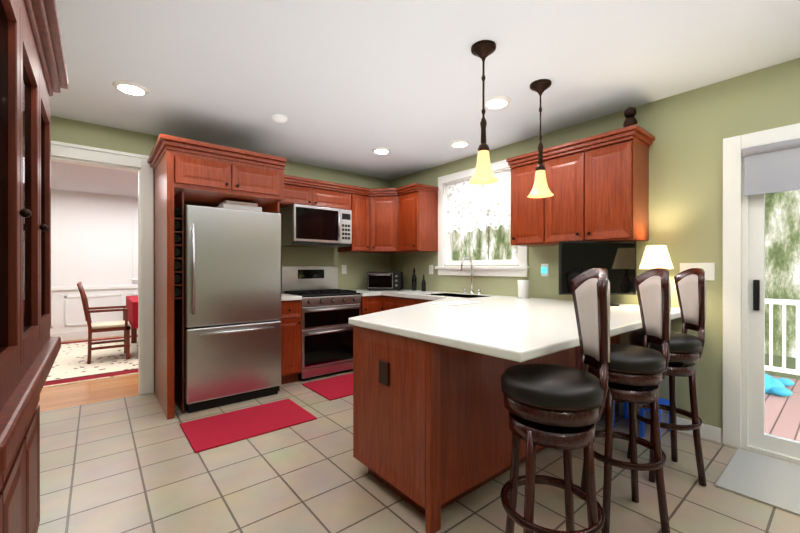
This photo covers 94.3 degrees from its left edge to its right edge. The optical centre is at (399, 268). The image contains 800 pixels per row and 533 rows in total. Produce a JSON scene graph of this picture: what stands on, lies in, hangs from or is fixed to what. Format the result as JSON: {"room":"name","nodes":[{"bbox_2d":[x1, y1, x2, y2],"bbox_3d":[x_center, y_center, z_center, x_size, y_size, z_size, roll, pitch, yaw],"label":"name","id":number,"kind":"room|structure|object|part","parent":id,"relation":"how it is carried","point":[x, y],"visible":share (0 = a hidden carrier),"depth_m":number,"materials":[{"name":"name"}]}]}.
{"room":"kitchen","nodes":[
{"label":"kitchen","id":0,"kind":"room"},
{"bbox_2d":[50,189,137,332],"bbox_3d":[-5.733,-0.055,6.128,5.640,2.500,0.120,0,0,-39],"label":"wall","id":1,"kind":"structure","parent":0,"point":[91,239],"depth_m":6.38,"materials":[{"name":"white paint"}]},
{"bbox_2d":[50,285,137,326],"bbox_3d":[-5.686,0.626,6.071,5.400,0.660,0.030,0,0,-39],"label":"trim","id":2,"kind":"structure","parent":1,"relation":"attached to","point":[95,287],"depth_m":6.33,"materials":[{"name":"white"}]},
{"bbox_2d":[50,328,137,340],"bbox_3d":[-5.691,1.126,6.078,5.400,0.140,0.014,0,0,-39],"label":"baseboard","id":3,"kind":"structure","parent":1,"relation":"attached to","point":[65,336],"depth_m":6.31,"materials":[{"name":"white"}]},
{"bbox_2d":[131,209,137,282],"bbox_3d":[-4.304,-0.416,7.191,1.460,1.360,0.045,0,0,-39],"label":"window blind","id":4,"kind":"object","parent":1,"relation":"attached to","point":[135,246],"visible":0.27,"depth_m":6.77,"materials":[{"name":"white"}]},
{"bbox_2d":[51,116,389,289],"bbox_3d":[-1.729,-0.051,4.237,4.240,2.500,0.120,0,0,-39],"label":"wall","id":5,"kind":"structure","parent":0,"point":[359,265],"depth_m":4.60,"materials":[{"name":"green"}]},
{"bbox_2d":[51,140,153,394],"bbox_3d":[-2.852,0.058,3.312,1.100,2.285,0.168,0,0,-39],"label":"trim","id":6,"kind":"structure","parent":5,"relation":"attached to","point":[112,159],"depth_m":3.55,"materials":[{"name":"white"}]},
{"bbox_2d":[280,179,311,207],"bbox_3d":[-1.332,-0.843,4.255,0.534,0.245,0.347,0,0,-39],"label":"upper cabinet","id":7,"kind":"object","parent":5,"relation":"attached to","point":[294,193],"depth_m":4.18,"materials":[{"name":"brown wood"}]},
{"bbox_2d":[312,183,351,209],"bbox_3d":[-0.919,-0.844,4.593,0.533,0.245,0.347,0,0,-39],"label":"upper cabinet","id":8,"kind":"object","parent":5,"relation":"attached to","point":[328,197],"depth_m":4.45,"materials":[{"name":"brown wood"}]},
{"bbox_2d":[280,204,351,247],"bbox_3d":[-0.996,-0.496,4.453,0.746,0.440,0.467,0,0,-39],"label":"microwave","id":9,"kind":"object","parent":8,"relation":"attached to","point":[308,226],"visible":1,"depth_m":4.27,"materials":[{"name":"silver metal"}]},
{"bbox_2d":[342,265,346,273],"bbox_3d":[-0.748,0.008,4.959,0.075,0.120,0.006,0,0,-39],"label":"outlet","id":10,"kind":"object","parent":5,"relation":"attached to","point":[344,267],"depth_m":4.96,"materials":[{"name":"white plastic"}]},
{"bbox_2d":[338,191,367,252],"bbox_3d":[-0.608,-0.594,4.848,0.270,0.745,0.347,0,0,-39],"label":"upper cabinet","id":11,"kind":"object","parent":5,"relation":"attached to","point":[359,198],"depth_m":4.71,"materials":[{"name":"brown wood"}]},
{"bbox_2d":[368,191,403,253],"bbox_3d":[-0.187,-0.595,5.025,0.607,0.745,0.607,0,0,-39],"label":"upper cabinet","id":12,"kind":"object","parent":5,"relation":"attached to","point":[381,204],"depth_m":4.78,"materials":[{"name":"brown wood"}]},
{"bbox_2d":[37,334,799,532],"bbox_3d":[-1.905,1.232,2.402,6.840,0.060,10.740,0,0,-39],"label":"floor","id":13,"kind":"structure","parent":0,"point":[134,464],"depth_m":2.09,"materials":[{"name":"tile"}]},
{"bbox_2d":[0,0,67,532],"bbox_3d":[-1.304,0.167,1.011,0.540,2.075,1.410,0,0,-39],"label":"china hutch","id":14,"kind":"object","parent":13,"relation":"on","point":[33,74],"visible":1,"depth_m":1.13,"materials":[{"name":"brown wood"}]},
{"bbox_2d":[43,335,137,387],"bbox_3d":[-3.783,1.191,5.484,2.900,0.012,2.950,0,0,-39],"label":"dining rug","id":15,"kind":"object","parent":13,"relation":"on","point":[70,365],"depth_m":4.65,"materials":[{"name":"beige fabric"}]},
{"bbox_2d":[77,282,130,363],"bbox_3d":[-3.904,0.676,4.900,0.537,1.017,0.480,0,0,-39],"label":"dining chair","id":16,"kind":"object","parent":15,"relation":"on","point":[124,325],"visible":1,"depth_m":4.80,"materials":[{"name":"brown wood"}]},
{"bbox_2d":[126,295,137,342],"bbox_3d":[-3.319,0.808,5.896,1.596,0.750,1.436,0,0,-39],"label":"table","id":17,"kind":"object","parent":15,"relation":"on","point":[132,303],"visible":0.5,"depth_m":5.15,"materials":[{"name":"red fabric"}]},
{"bbox_2d":[147,134,285,419],"bbox_3d":[-1.754,0.073,3.546,1.015,2.254,0.912,0,0,-39],"label":"tall cabinet","id":18,"kind":"object","parent":13,"relation":"on","point":[192,172],"visible":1,"depth_m":3.16,"materials":[{"name":"brown wood"}]},
{"bbox_2d":[184,205,280,412],"bbox_3d":[-1.677,0.328,3.582,0.800,1.745,0.861,0,0,-39],"label":"refrigerator","id":19,"kind":"object","parent":13,"relation":"on","point":[232,306],"visible":0.98,"depth_m":3.25,"materials":[{"name":"silver metal"}]},
{"bbox_2d":[217,200,261,211],"bbox_3d":[-1.577,-0.584,3.617,0.350,0.103,0.330,0,0,-39],"label":"box","id":20,"kind":"object","parent":19,"relation":"on","point":[228,204],"visible":0.62,"depth_m":3.49,"materials":[{"name":"white"}]},
{"bbox_2d":[180,399,316,452],"bbox_3d":[-1.179,1.195,2.912,0.870,0.012,0.570,0,0,-39],"label":"area rug","id":21,"kind":"object","parent":13,"relation":"on","point":[207,433],"visible":1,"depth_m":2.85,"materials":[{"name":"red fabric"}]},
{"bbox_2d":[280,293,301,383],"bbox_3d":[-1.329,0.742,4.050,0.275,0.915,0.672,0,0,-39],"label":"base cabinet","id":22,"kind":"object","parent":13,"relation":"on","point":[291,337],"visible":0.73,"depth_m":3.84,"materials":[{"name":"brown wood"}]},
{"bbox_2d":[281,266,360,380],"bbox_3d":[-0.923,0.584,4.367,0.746,1.230,0.671,0,0,-39],"label":"gas range","id":23,"kind":"object","parent":13,"relation":"on","point":[329,308],"visible":0.85,"depth_m":4.18,"materials":[{"name":"silver metal"}]},
{"bbox_2d":[302,373,352,400],"bbox_3d":[-0.508,1.194,3.869,0.820,0.012,0.600,0,0,-39],"label":"rug","id":24,"kind":"object","parent":13,"relation":"on","point":[334,388],"visible":0.58,"depth_m":3.75,"materials":[{"name":"red fabric"}]},
{"bbox_2d":[348,289,680,532],"bbox_3d":[0.139,0.743,3.375,2.197,0.915,3.577,0,0,-39],"label":"kitchen peninsula","id":25,"kind":"object","parent":13,"relation":"on","point":[432,434],"depth_m":1.90,"materials":[{"name":"brown wood"}]},
{"bbox_2d":[367,272,402,290],"bbox_3d":[-0.197,0.159,4.919,0.440,0.245,0.337,0,0,6],"label":"toaster oven","id":26,"kind":"object","parent":25,"relation":"on","point":[386,280],"visible":1,"depth_m":4.78,"materials":[{"name":"black"}]},
{"bbox_2d":[412,268,528,305],"bbox_3d":[0.294,0.136,3.878,1.176,0.294,1.701,0,0,-39],"label":"kitchen items","id":27,"kind":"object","parent":25,"relation":"on","point":[523,288],"depth_m":3.57,"materials":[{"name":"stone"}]},
{"bbox_2d":[461,257,480,294],"bbox_3d":[0.749,0.075,4.121,0.208,0.416,0.232,0,0,-39],"label":"gooseneck faucet","id":28,"kind":"object","parent":25,"relation":"on","point":[479,290],"visible":0.98,"depth_m":4.16,"materials":[{"name":"silver metal"}]},
{"bbox_2d":[559,241,635,305],"bbox_3d":[1.541,0.035,2.898,0.490,0.500,0.393,0,0,-39],"label":"television","id":29,"kind":"object","parent":25,"relation":"on","point":[616,260],"visible":0.62,"depth_m":2.88,"materials":[{"name":"black plastic"}]},
{"bbox_2d":[639,245,673,268],"bbox_3d":[1.871,0.058,2.713,0.210,0.455,0.210,0,0,-39],"label":"table lamp","id":30,"kind":"object","parent":25,"relation":"on","point":[656,256],"visible":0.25,"depth_m":2.65,"materials":[{"name":"white fabric"}]},
{"bbox_2d":[500,268,609,532],"bbox_3d":[0.559,0.602,1.381,0.403,1.210,0.403,0,0,-39],"label":"bar stool","id":31,"kind":"object","parent":13,"relation":"on","point":[553,406],"visible":1,"depth_m":1.28,"materials":[{"name":"brown wood"}]},
{"bbox_2d":[581,268,670,532],"bbox_3d":[1.077,0.601,1.805,0.403,1.210,0.403,0,0,-39],"label":"bar stool","id":32,"kind":"object","parent":13,"relation":"on","point":[636,374],"visible":0.81,"depth_m":1.69,"materials":[{"name":"brown wood"}]},
{"bbox_2d":[613,398,669,437],"bbox_3d":[1.806,0.967,2.778,0.300,0.470,0.320,0,0,-39],"label":"step stool","id":33,"kind":"object","parent":13,"relation":"on","point":[642,413],"visible":0.21,"depth_m":2.69,"materials":[{"name":"blue plastic"}]},
{"bbox_2d":[627,268,705,485],"bbox_3d":[1.573,0.600,2.211,0.403,1.210,0.403,0,0,-39],"label":"bar stool","id":34,"kind":"object","parent":13,"relation":"on","point":[685,351],"visible":0.81,"depth_m":2.10,"materials":[{"name":"brown wood"}]},
{"bbox_2d":[715,448,799,515],"bbox_3d":[2.320,1.197,1.867,0.660,0.012,1.020,0,0,-39],"label":"door mat","id":35,"kind":"object","parent":13,"relation":"on","point":[770,481],"visible":1,"depth_m":2.09,"materials":[{"name":"grey fabric"}]},
{"bbox_2d":[50,0,799,197],"bbox_3d":[-1.905,-1.338,2.397,6.840,0.080,10.740,0,0,-39],"label":"ceiling","id":36,"kind":"structure","parent":0,"point":[346,85],"depth_m":2.38,"materials":[{"name":"white paint"}]},
{"bbox_2d":[112,80,148,94],"bbox_3d":[-1.928,-1.290,2.662,0.215,0.016,0.215,0,0,45],"label":"recessed light","id":37,"kind":"object","parent":36,"relation":"in","point":[133,88],"depth_m":2.64,"materials":[{"name":"white"}]},
{"bbox_2d":[271,114,287,122],"bbox_3d":[-1.031,-1.282,3.177,0.132,0.035,0.132,0,0,-39],"label":"smoke detector","id":38,"kind":"object","parent":36,"relation":"attached to","point":[278,118],"visible":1,"depth_m":3.14,"materials":[{"name":"white plastic"}]},
{"bbox_2d":[372,147,390,153],"bbox_3d":[-0.203,-1.293,4.075,0.215,0.016,0.215,0,0,45],"label":"recessed light","id":39,"kind":"object","parent":36,"relation":"in","point":[379,150],"depth_m":4.04,"materials":[{"name":"white"}]},
{"bbox_2d":[449,140,469,146],"bbox_3d":[0.620,-1.292,3.844,0.215,0.016,0.215,0,0,45],"label":"recessed light","id":40,"kind":"object","parent":36,"relation":"in","point":[457,143],"depth_m":3.81,"materials":[{"name":"white"}]},
{"bbox_2d":[468,40,498,184],"bbox_3d":[0.489,-0.905,2.174,0.176,0.785,0.176,0,0,-39],"label":"pendant light","id":41,"kind":"object","parent":36,"relation":"hanging from","point":[483,174],"visible":1,"depth_m":2.15,"materials":[{"name":"beige glass"}]},
{"bbox_2d":[485,96,510,108],"bbox_3d":[0.752,-1.291,2.893,0.215,0.016,0.215,0,0,12],"label":"recessed light","id":42,"kind":"object","parent":36,"relation":"in","point":[494,102],"depth_m":2.86,"materials":[{"name":"white"}]},
{"bbox_2d":[527,79,553,197],"bbox_3d":[0.987,-0.906,2.607,0.176,0.785,0.176,0,0,-39],"label":"pendant light","id":43,"kind":"object","parent":36,"relation":"hanging from","point":[540,189],"visible":0.98,"depth_m":2.58,"materials":[{"name":"beige glass"}]},
{"bbox_2d":[390,58,799,427],"bbox_3d":[2.000,-0.049,2.935,0.120,2.500,6.620,0,0,-39],"label":"wall","id":44,"kind":"structure","parent":0,"point":[690,130],"depth_m":2.73,"materials":[{"name":"green paint"}]},
{"bbox_2d":[396,187,437,252],"bbox_3d":[0.226,-0.594,4.726,0.347,0.745,0.380,0,0,-39],"label":"upper cabinet","id":45,"kind":"object","parent":44,"relation":"attached to","point":[403,219],"depth_m":4.59,"materials":[{"name":"brown wood"}]},
{"bbox_2d":[429,265,432,273],"bbox_3d":[0.401,0.008,4.788,0.006,0.120,0.075,0,0,-39],"label":"outlet","id":46,"kind":"object","parent":44,"relation":"attached to","point":[430,266],"depth_m":4.78,"materials":[{"name":"white plastic"}]},
{"bbox_2d":[435,159,529,276],"bbox_3d":[0.913,-0.536,4.221,0.170,1.230,1.290,0,0,-39],"label":"window","id":47,"kind":"structure","parent":44,"relation":"in","point":[443,267],"depth_m":4.32,"materials":[{"name":"white"}]},
{"bbox_2d":[446,170,510,233],"bbox_3d":[0.901,-0.734,4.212,0.024,0.620,1.036,0,0,-39],"label":"valance curtain","id":48,"kind":"object","parent":47,"relation":"hanging from","point":[467,193],"visible":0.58,"depth_m":4.23,"materials":[{"name":"white fabric"}]},
{"bbox_3d":[0.946,-0.551,4.248,0.055,0.990,1.040,0,0,-39],"label":"window sash","id":49,"kind":"part","parent":47,"relation":"part of","materials":[{"name":"glass"}]},
{"bbox_2d":[541,264,548,275],"bbox_3d":[1.385,0.010,3.564,0.035,0.120,0.075,0,0,-39],"label":"outlet","id":50,"kind":"object","parent":44,"relation":"attached to","point":[544,267],"depth_m":3.55,"materials":[{"name":"white"}]},
{"bbox_2d":[506,124,654,246],"bbox_3d":[1.480,-0.622,3.160,0.392,0.806,1.078,0,0,-39],"label":"upper cabinet","id":51,"kind":"object","parent":44,"relation":"attached to","point":[598,185],"visible":1,"depth_m":2.93,"materials":[{"name":"brown wood"}]},
{"bbox_2d":[623,107,637,126],"bbox_3d":[1.764,-1.131,2.842,0.096,0.212,0.094,0,0,-39],"label":"figurine","id":52,"kind":"object","parent":51,"relation":"on","point":[630,114],"visible":0.73,"depth_m":2.81,"materials":[{"name":"black"}]},
{"bbox_2d":[619,402,721,442],"bbox_3d":[2.015,1.151,2.813,0.014,0.100,0.650,0,0,-39],"label":"baseboard","id":53,"kind":"structure","parent":44,"relation":"attached to","point":[710,432],"depth_m":2.69,"materials":[{"name":"white wood"}]},
{"bbox_2d":[680,263,714,280],"bbox_3d":[2.133,0.020,2.669,0.010,0.125,0.200,0,0,-39],"label":"light switch","id":54,"kind":"object","parent":44,"relation":"attached to","point":[708,269],"depth_m":2.63,"materials":[{"name":"white plastic"}]},
{"bbox_2d":[722,123,799,463],"bbox_3d":[2.901,0.156,1.818,0.140,2.095,2.000,0,0,-39],"label":"door frame","id":55,"kind":"structure","parent":44,"relation":"attached to","point":[735,292],"depth_m":2.49,"materials":[{"name":"white wood"}]},
{"bbox_2d":[742,138,799,458],"bbox_3d":[2.883,0.192,1.803,0.168,1.973,1.790,0,0,-39],"label":"door","id":56,"kind":"structure","parent":44,"relation":"in","point":[772,168],"depth_m":2.43,"materials":[{"name":"white"}]},
{"label":"outside","id":57,"kind":"structure","parent":0,"visible":0},
{"bbox_2d":[765,375,799,440],"bbox_3d":[3.278,1.439,3.997,3.200,0.160,9.000,0,0,-39],"label":"deck","id":58,"kind":"object","parent":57,"point":[775,426],"depth_m":3.49,"materials":[{"name":"wood"}]},
{"bbox_2d":[765,374,794,395],"bbox_3d":[3.989,1.275,4.320,0.851,0.162,0.830,0,0,-39],"label":"turtle","id":59,"kind":"object","parent":58,"relation":"on","point":[779,388],"depth_m":4.07,"materials":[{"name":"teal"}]},
{"bbox_2d":[765,298,799,374],"bbox_3d":[4.459,0.818,4.921,0.130,1.080,9.065,0,0,-39],"label":"railing","id":60,"kind":"object","parent":58,"relation":"on","point":[771,367],"depth_m":4.53,"materials":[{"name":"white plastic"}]},
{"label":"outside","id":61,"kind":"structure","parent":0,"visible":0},
{"bbox_2d":[452,181,799,357],"bbox_3d":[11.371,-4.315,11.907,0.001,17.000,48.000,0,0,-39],"label":"trees","id":62,"kind":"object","parent":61,"point":[499,249],"depth_m":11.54,"materials":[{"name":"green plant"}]},
{"bbox_2d":[765,354,799,379],"bbox_3d":[8.014,2.740,9.170,10.680,0.100,48.000,0,0,-39],"label":"lawn","id":63,"kind":"structure","parent":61,"point":[776,361],"depth_m":10.33,"materials":[{"name":"green plant"}]}
]}

